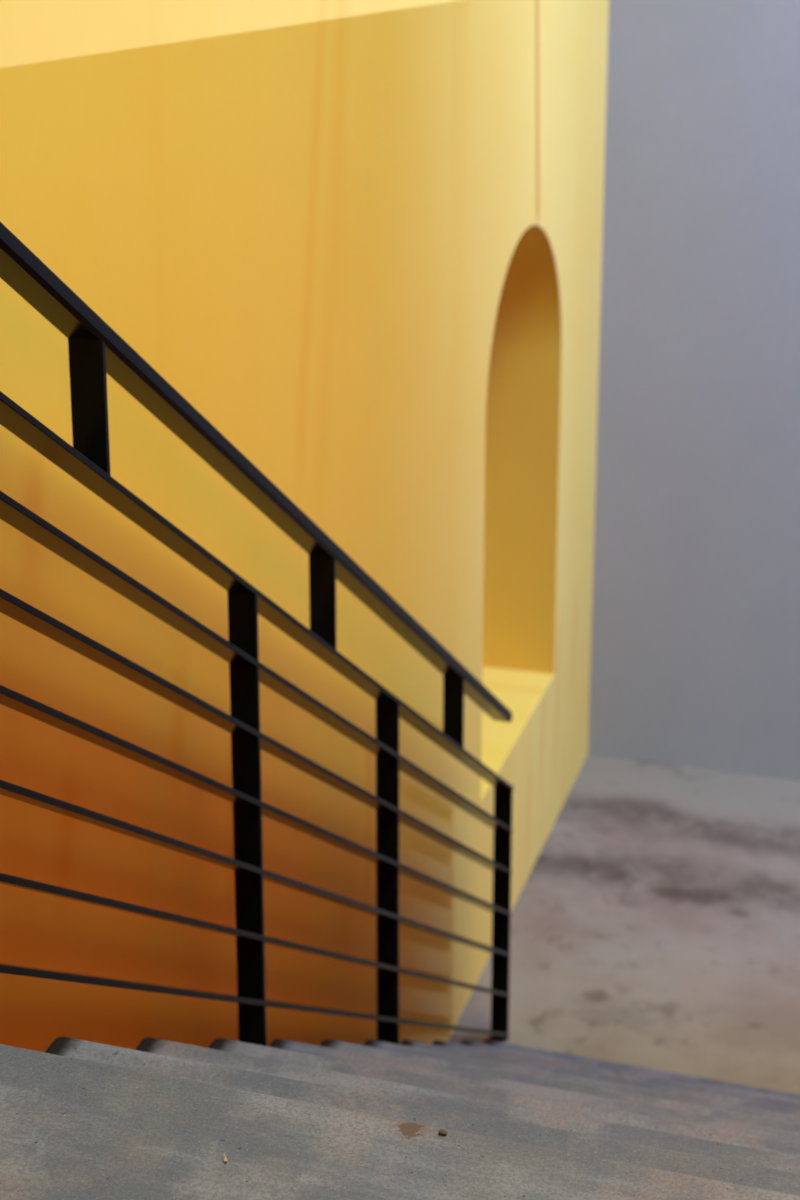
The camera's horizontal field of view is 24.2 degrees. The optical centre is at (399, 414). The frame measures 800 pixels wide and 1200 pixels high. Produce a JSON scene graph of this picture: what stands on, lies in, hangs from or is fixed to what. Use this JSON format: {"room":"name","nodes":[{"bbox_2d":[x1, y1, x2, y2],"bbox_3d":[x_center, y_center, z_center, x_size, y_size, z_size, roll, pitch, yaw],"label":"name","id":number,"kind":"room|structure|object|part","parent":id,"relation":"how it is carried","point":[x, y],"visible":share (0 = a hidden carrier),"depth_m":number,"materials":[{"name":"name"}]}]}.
{"room":"staircase","nodes":[
{"label":"staircase","id":0,"kind":"room"},
{"bbox_2d":[0,0,608,1051],"bbox_3d":[-1.169,-0.526,2.374,1.000,6.593,9.960,4,15,16],"label":"wall","id":1,"kind":"structure","parent":0,"point":[361,240],"depth_m":4.00,"materials":[{"name":"yellow paint"}]},
{"bbox_2d":[448,754,799,1094],"bbox_3d":[3.291,2.962,1.879,8.330,0.100,9.960,4,15,16],"label":"floor","id":2,"kind":"structure","parent":0,"point":[655,924],"depth_m":6.32,"materials":[{"name":"concrete"}]},
{"bbox_2d":[0,1036,799,1199],"bbox_3d":[0.158,2.041,1.367,2.145,1.941,7.624,4,15,16],"label":"concrete staircase","id":3,"kind":"structure","parent":2,"relation":"on","point":[158,1119],"depth_m":2.24,"materials":[{"name":"grey concrete"}]},
{"bbox_2d":[0,222,512,1045],"bbox_3d":[-0.148,0.774,3.883,0.054,3.108,3.104,4,15,16],"label":"stair railing","id":4,"kind":"object","parent":3,"relation":"attached to","point":[95,349],"visible":0.97,"depth_m":3.36,"materials":[{"name":"black metal"}]},
{"bbox_3d":[-0.445,-0.010,2.676,0.054,0.205,0.010,4,15,16],"label":"short post","id":5,"kind":"part","parent":4,"relation":"part of","materials":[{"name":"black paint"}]},
{"bbox_3d":[-0.280,0.904,3.473,0.054,1.237,0.010,4,15,16],"label":"post","id":6,"kind":"part","parent":4,"relation":"part of","materials":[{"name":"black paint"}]},
{"bbox_3d":[-0.148,1.282,4.016,0.054,2.054,3.104,4,15,16],"label":"rail","id":7,"kind":"part","parent":4,"relation":"part of","materials":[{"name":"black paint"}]},
{"bbox_3d":[-0.148,1.149,3.982,0.054,2.054,3.104,4,15,16],"label":"rail","id":8,"kind":"part","parent":4,"relation":"part of","materials":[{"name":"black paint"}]},
{"bbox_3d":[-0.148,1.017,3.947,0.054,2.054,3.104,4,15,16],"label":"rail","id":9,"kind":"part","parent":4,"relation":"part of","materials":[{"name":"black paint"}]},
{"bbox_3d":[-0.148,0.885,3.912,0.054,2.054,3.104,4,15,16],"label":"rail","id":10,"kind":"part","parent":4,"relation":"part of","materials":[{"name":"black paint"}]},
{"bbox_3d":[-0.148,0.752,3.877,0.054,2.054,3.104,4,15,16],"label":"rail","id":11,"kind":"part","parent":4,"relation":"part of","materials":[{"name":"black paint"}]},
{"bbox_3d":[-0.152,0.269,3.733,0.054,2.055,3.072,4,15,16],"label":"handrail","id":12,"kind":"part","parent":4,"relation":"part of","materials":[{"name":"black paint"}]},
{"bbox_3d":[-0.148,0.620,3.842,0.054,2.054,3.104,4,15,16],"label":"rail","id":13,"kind":"part","parent":4,"relation":"part of","materials":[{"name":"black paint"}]},
{"bbox_3d":[-0.148,0.487,3.807,0.054,2.054,3.104,4,15,16],"label":"rail","id":14,"kind":"part","parent":4,"relation":"part of","materials":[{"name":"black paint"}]},
{"bbox_3d":[-0.155,0.378,3.754,0.054,0.205,0.010,4,15,16],"label":"short post","id":15,"kind":"part","parent":4,"relation":"part of","materials":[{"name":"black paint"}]},
{"bbox_3d":[-0.029,1.240,4.408,0.054,1.237,0.010,4,15,16],"label":"post","id":16,"kind":"part","parent":4,"relation":"part of","materials":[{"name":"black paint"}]},
{"bbox_3d":[0.139,0.771,4.848,0.054,0.205,0.010,4,15,16],"label":"short post","id":17,"kind":"part","parent":4,"relation":"part of","materials":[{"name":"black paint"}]},
{"bbox_3d":[0.304,1.494,5.595,0.054,0.842,0.010,4,15,16],"label":"post","id":18,"kind":"part","parent":4,"relation":"part of","materials":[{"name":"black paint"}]},
{"bbox_2d":[439,1129,447,1135],"bbox_3d":[0.050,0.827,2.155,0.010,0.008,0.008,4,15,16],"label":"pebble","id":19,"kind":"object","parent":3,"relation":"on","point":[442,1132],"visible":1,"depth_m":2.15,"materials":[{"name":"beige stone"}]},
{"bbox_2d":[588,0,799,780],"bbox_3d":[4.318,-1.176,6.011,9.330,5.993,0.300,4,15,16],"label":"wall","id":20,"kind":"structure","parent":0,"point":[695,632],"depth_m":7.14,"materials":[{"name":"white paint"}]}
]}

